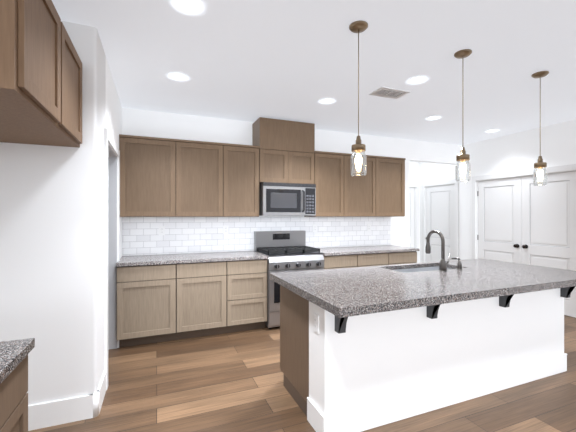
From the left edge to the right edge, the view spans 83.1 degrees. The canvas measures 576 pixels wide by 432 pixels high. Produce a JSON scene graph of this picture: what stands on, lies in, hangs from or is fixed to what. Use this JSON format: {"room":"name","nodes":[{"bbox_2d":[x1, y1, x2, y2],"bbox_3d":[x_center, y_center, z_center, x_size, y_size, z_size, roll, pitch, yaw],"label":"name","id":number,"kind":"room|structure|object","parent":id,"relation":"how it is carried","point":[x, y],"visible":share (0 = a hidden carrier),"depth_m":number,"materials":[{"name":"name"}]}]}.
{"room":"kitchen","nodes":[
{"label":"kitchen","id":0,"kind":"room"},
{"bbox_2d":[0,21,75,404],"bbox_3d":[-2.026,0.040,2.064,1.170,2.720,0.126,0,0,-22],"label":"wall","id":1,"kind":"structure","parent":0,"point":[52,250],"depth_m":2.15,"materials":[{"name":"white paint"}]},
{"bbox_2d":[76,24,121,396],"bbox_3d":[-1.737,0.040,3.089,0.126,2.720,1.810,0,0,-22],"label":"wall","id":2,"kind":"structure","parent":0,"point":[101,104],"depth_m":2.26,"materials":[{"name":"white paint"}]},
{"bbox_2d":[0,0,81,147],"bbox_3d":[-1.496,-0.765,1.611,0.628,0.590,1.108,0,0,-22],"label":"upper cabinet","id":3,"kind":"object","parent":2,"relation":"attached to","point":[40,82],"visible":1,"depth_m":1.53,"materials":[{"name":"brown wood"}]},
{"bbox_2d":[92,371,105,417],"bbox_3d":[-1.411,1.320,2.444,0.033,0.160,0.350,0,0,-22],"label":"baseboard","id":4,"kind":"structure","parent":2,"relation":"attached to","point":[98,397],"depth_m":2.30,"materials":[{"name":"white"}]},
{"bbox_2d":[104,128,119,389],"bbox_3d":[-1.704,0.345,3.041,0.140,2.109,0.993,0,0,-22],"label":"door frame","id":5,"kind":"structure","parent":2,"relation":"attached to","point":[111,204],"depth_m":3.41,"materials":[{"name":"white wood"}]},
{"bbox_2d":[122,107,461,255],"bbox_3d":[-0.028,0.040,4.821,7.000,2.720,0.120,0,0,-22],"label":"wall","id":6,"kind":"structure","parent":0,"point":[139,122],"depth_m":4.99,"materials":[{"name":"white paint"}]},
{"bbox_2d":[119,134,182,216],"bbox_3d":[-1.644,-0.450,3.912,0.658,0.920,0.350,0,0,-22],"label":"upper cabinet","id":7,"kind":"object","parent":6,"relation":"attached to","point":[164,177],"depth_m":3.76,"materials":[{"name":"brown wood"}]},
{"bbox_2d":[183,140,230,216],"bbox_3d":[-1.136,-0.450,4.117,0.681,0.920,0.350,0,0,-22],"label":"upper cabinet","id":8,"kind":"object","parent":6,"relation":"attached to","point":[206,165],"depth_m":3.99,"materials":[{"name":"brown wood"}]},
{"bbox_2d":[231,144,258,216],"bbox_3d":[-0.685,-0.450,4.300,0.534,0.920,0.350,0,0,-22],"label":"upper cabinet","id":9,"kind":"object","parent":6,"relation":"attached to","point":[244,158],"depth_m":4.17,"materials":[{"name":"brown wood"}]},
{"bbox_2d":[122,217,390,255],"bbox_3d":[-0.146,0.247,4.702,4.028,0.473,0.008,0,0,-22],"label":"backsplash","id":10,"kind":"structure","parent":6,"relation":"attached to","point":[141,236],"depth_m":4.45,"materials":[{"name":"tile"}]},
{"bbox_2d":[252,117,314,183],"bbox_3d":[-0.064,-0.866,4.550,0.800,0.848,0.350,0,0,-22],"label":"upper cabinet","id":11,"kind":"object","parent":6,"relation":"attached to","point":[286,148],"depth_m":4.38,"materials":[{"name":"brown wood"}]},
{"bbox_2d":[259,182,315,215],"bbox_3d":[-0.039,-0.222,4.487,0.756,0.433,0.478,0,0,-22],"label":"microwave","id":12,"kind":"object","parent":11,"relation":"attached to","point":[286,199],"visible":1,"depth_m":4.30,"materials":[{"name":"silver metal"}]},
{"bbox_2d":[304,151,346,216],"bbox_3d":[0.556,-0.450,4.801,0.533,0.920,0.350,0,0,-22],"label":"upper cabinet","id":13,"kind":"object","parent":6,"relation":"attached to","point":[330,168],"depth_m":4.64,"materials":[{"name":"brown wood"}]},
{"bbox_2d":[347,153,378,216],"bbox_3d":[1.006,-0.450,4.983,0.681,0.920,0.350,0,0,-22],"label":"upper cabinet","id":14,"kind":"object","parent":6,"relation":"attached to","point":[362,191],"depth_m":4.85,"materials":[{"name":"brown wood"}]},
{"bbox_2d":[379,157,405,216],"bbox_3d":[1.498,-0.450,5.181,0.621,0.920,0.350,0,0,-22],"label":"upper cabinet","id":15,"kind":"object","parent":6,"relation":"attached to","point":[391,169],"depth_m":5.05,"materials":[{"name":"brown wood"}]},
{"bbox_2d":[28,315,575,431],"bbox_3d":[1.150,1.430,2.093,7.140,0.060,8.220,0,0,-22],"label":"floor","id":16,"kind":"structure","parent":0,"point":[229,382],"depth_m":2.49,"materials":[{"name":"brown wood"}]},
{"bbox_2d":[0,338,34,431],"bbox_3d":[-0.916,0.943,0.202,0.648,0.915,2.100,0,0,-22],"label":"base cabinet","id":17,"kind":"object","parent":16,"relation":"on","point":[14,385],"depth_m":1.17,"materials":[{"name":"brown wood"}]},
{"bbox_2d":[117,265,183,346],"bbox_3d":[-1.595,0.963,3.780,0.650,0.876,0.630,0,0,-22],"label":"base cabinet","id":18,"kind":"object","parent":16,"relation":"on","point":[164,297],"depth_m":3.50,"materials":[{"name":"brown wood"}]},
{"bbox_2d":[116,251,267,268],"bbox_3d":[-1.125,0.504,3.952,1.650,0.038,0.647,0,0,-22],"label":"countertop","id":19,"kind":"structure","parent":18,"relation":"on","point":[185,258],"depth_m":3.80,"materials":[{"name":"grey stone"}]},
{"bbox_2d":[184,261,231,338],"bbox_3d":[-1.100,0.963,3.980,0.668,0.876,0.630,0,0,-22],"label":"base cabinet","id":20,"kind":"object","parent":16,"relation":"on","point":[207,284],"depth_m":3.73,"materials":[{"name":"brown wood"}]},
{"bbox_2d":[232,261,266,331],"bbox_3d":[-0.629,0.963,4.171,0.565,0.876,0.630,0,0,-22],"label":"base cabinet","id":21,"kind":"object","parent":16,"relation":"on","point":[249,278],"depth_m":3.91,"materials":[{"name":"brown wood"}]},
{"bbox_2d":[254,230,323,328],"bbox_3d":[0.010,0.807,4.369,0.760,1.184,0.723,0,0,-22],"label":"range","id":22,"kind":"object","parent":16,"relation":"on","point":[287,251],"visible":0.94,"depth_m":4.15,"materials":[{"name":"silver metal"}]},
{"bbox_2d":[323,253,327,268],"bbox_3d":[-0.003,0.963,4.423,0.874,0.876,0.630,0,0,-22],"label":"base cabinet","id":23,"kind":"object","parent":16,"relation":"on","point":[325,258],"depth_m":4.29,"materials":[{"name":"brown wood"}]},
{"bbox_2d":[328,253,363,268],"bbox_3d":[0.619,0.963,4.675,0.593,0.876,0.630,0,0,-22],"label":"base cabinet","id":24,"kind":"object","parent":16,"relation":"on","point":[353,259],"depth_m":4.41,"materials":[{"name":"brown wood"}]},
{"bbox_2d":[320,245,419,256],"bbox_3d":[1.097,0.504,4.850,1.611,0.038,0.647,0,0,-22],"label":"countertop","id":25,"kind":"structure","parent":24,"relation":"on","point":[339,251],"depth_m":4.71,"materials":[{"name":"grey stone"}]},
{"bbox_2d":[364,253,391,266],"bbox_3d":[1.082,0.963,4.862,0.655,0.876,0.630,0,0,-22],"label":"base cabinet","id":26,"kind":"object","parent":16,"relation":"on","point":[370,259],"depth_m":4.60,"materials":[{"name":"brown wood"}]},
{"bbox_2d":[392,253,416,264],"bbox_3d":[1.545,0.963,5.049,0.593,0.876,0.630,0,0,-22],"label":"base cabinet","id":27,"kind":"object","parent":16,"relation":"on","point":[397,258],"depth_m":4.77,"materials":[{"name":"brown wood"}]},
{"bbox_2d":[271,263,575,431],"bbox_3d":[1.244,0.962,2.708,2.554,0.878,1.130,0,0,-22],"label":"kitchen island","id":28,"kind":"object","parent":16,"relation":"on","point":[365,348],"depth_m":2.33,"materials":[{"name":"white"}]},
{"bbox_2d":[313,312,318,333],"bbox_3d":[0.182,0.700,2.128,0.008,0.116,0.072,0,0,-22],"label":"outlet","id":29,"kind":"object","parent":28,"relation":"attached to","point":[315,314],"depth_m":2.12,"materials":[{"name":"white plastic"}]},
{"bbox_2d":[270,259,575,310],"bbox_3d":[1.244,0.506,2.708,2.554,0.044,1.130,0,0,-22],"label":"island countertop","id":30,"kind":"structure","parent":28,"relation":"on","point":[355,288],"depth_m":2.37,"materials":[{"name":"grey stone"}]},
{"bbox_2d":[425,230,449,271],"bbox_3d":[1.361,0.305,2.950,0.117,0.360,0.224,0,0,-22],"label":"faucet","id":31,"kind":"object","parent":30,"relation":"on","point":[442,265],"visible":1,"depth_m":2.87,"materials":[{"name":"grey metal"}]},
{"bbox_2d":[451,257,461,269],"bbox_3d":[1.541,0.430,2.967,0.048,0.108,0.105,0,0,-22],"label":"soap dispenser","id":32,"kind":"object","parent":30,"relation":"on","point":[459,265],"visible":1,"depth_m":2.93,"materials":[{"name":"grey metal"}]},
{"bbox_2d":[52,0,575,144],"bbox_3d":[1.150,-1.350,2.093,7.140,0.060,8.220,0,0,-22],"label":"ceiling","id":33,"kind":"structure","parent":0,"point":[255,60],"depth_m":2.78,"materials":[{"name":"white paint"}]},
{"bbox_2d":[169,72,190,81],"bbox_3d":[-1.030,-1.314,3.057,0.280,0.012,0.280,0,0,-22],"label":"recessed light","id":34,"kind":"object","parent":33,"relation":"in","point":[179,76],"visible":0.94,"depth_m":3.05,"materials":[{"name":"white"}]},
{"bbox_2d":[169,0,208,15],"bbox_3d":[-0.620,-1.314,2.014,0.280,0.012,0.280,0,0,-22],"label":"recessed light","id":35,"kind":"object","parent":33,"relation":"in","point":[190,6],"visible":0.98,"depth_m":2.02,"materials":[{"name":"white"}]},
{"bbox_2d":[319,98,335,103],"bbox_3d":[0.444,-1.314,3.706,0.280,0.012,0.280,0,0,-22],"label":"recessed light","id":36,"kind":"object","parent":33,"relation":"in","point":[326,100],"visible":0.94,"depth_m":3.68,"materials":[{"name":"white"}]},
{"bbox_2d":[349,20,367,175],"bbox_3d":[0.490,-0.800,2.258,0.130,1.040,0.130,0,0,-22],"label":"pendant light","id":37,"kind":"object","parent":33,"relation":"hanging from","point":[358,27],"visible":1,"depth_m":2.24,"materials":[{"name":"clear glass"}]},
{"bbox_2d":[369,87,409,98],"bbox_3d":[1.085,-1.315,3.480,0.360,0.008,0.220,0,0,-22],"label":"ceiling vent","id":38,"kind":"object","parent":33,"relation":"in","point":[387,92],"visible":0.98,"depth_m":3.47,"materials":[{"name":"white metal"}]},
{"bbox_2d":[406,76,431,85],"bbox_3d":[1.246,-1.314,3.135,0.280,0.012,0.280,0,0,-22],"label":"recessed light","id":39,"kind":"object","parent":33,"relation":"in","point":[415,79],"visible":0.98,"depth_m":3.11,"materials":[{"name":"white"}]},
{"bbox_2d":[425,115,439,120],"bbox_3d":[1.944,-1.314,4.345,0.280,0.012,0.280,0,0,-22],"label":"recessed light","id":40,"kind":"object","parent":33,"relation":"in","point":[433,117],"visible":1,"depth_m":4.32,"materials":[{"name":"white"}]},
{"bbox_2d":[454,49,471,181],"bbox_3d":[1.417,-0.800,2.632,0.130,1.040,0.130,0,0,-22],"label":"pendant light","id":41,"kind":"object","parent":33,"relation":"hanging from","point":[463,157],"visible":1,"depth_m":2.61,"materials":[{"name":"clear glass"}]},
{"bbox_2d":[485,129,498,131],"bbox_3d":[3.145,-1.314,5.002,0.280,0.012,0.280,0,0,-22],"label":"recessed light","id":42,"kind":"object","parent":33,"relation":"in","point":[493,130],"visible":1,"depth_m":4.97,"materials":[{"name":"white"}]},
{"bbox_2d":[531,71,548,185],"bbox_3d":[2.341,-0.800,3.016,0.130,1.040,0.130,0,0,-22],"label":"pendant light","id":43,"kind":"object","parent":33,"relation":"hanging from","point":[540,164],"visible":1,"depth_m":3.00,"materials":[{"name":"clear glass"}]},
{"bbox_2d":[410,161,419,262],"bbox_3d":[2.270,0.040,6.914,1.530,2.720,0.120,0,0,-22],"label":"wall","id":44,"kind":"structure","parent":0,"point":[414,172],"depth_m":7.06,"materials":[{"name":"white paint"}]},
{"bbox_2d":[410,188,414,247],"bbox_3d":[2.418,0.389,6.909,0.729,2.006,0.106,0,0,-22],"label":"end door","id":45,"kind":"structure","parent":44,"relation":"in","point":[412,217],"depth_m":7.04,"materials":[{"name":"white wood"}]},
{"bbox_2d":[420,119,575,262],"bbox_3d":[4.452,0.040,3.363,0.175,2.720,8.100,0,0,-22],"label":"wall","id":46,"kind":"structure","parent":0,"point":[518,151],"depth_m":5.40,"materials":[{"name":"white paint"}]},
{"bbox_2d":[410,179,458,262],"bbox_3d":[2.656,0.345,6.542,1.084,2.109,1.098,0,0,-22],"label":"door frame","id":47,"kind":"structure","parent":46,"relation":"attached to","point":[447,182],"depth_m":6.96,"materials":[{"name":"white wood"}]},
{"bbox_2d":[426,184,453,261],"bbox_3d":[3.081,0.389,6.615,0.106,2.006,0.731,0,0,-22],"label":"hall door","id":48,"kind":"structure","parent":46,"relation":"in","point":[440,208],"depth_m":6.62,"materials":[{"name":"white wood"}]},
{"bbox_2d":[472,164,575,258],"bbox_3d":[3.701,0.345,5.119,0.140,2.109,1.698,0,0,-22],"label":"door frame","id":49,"kind":"structure","parent":46,"relation":"attached to","point":[566,168],"depth_m":5.66,"materials":[{"name":"white wood"}]},
{"bbox_2d":[477,171,575,317],"bbox_3d":[3.655,0.389,5.102,0.106,2.006,1.511,0,0,-22],"label":"closet door","id":50,"kind":"structure","parent":46,"relation":"in","point":[522,220],"depth_m":4.98,"materials":[{"name":"white wood"}]}
]}

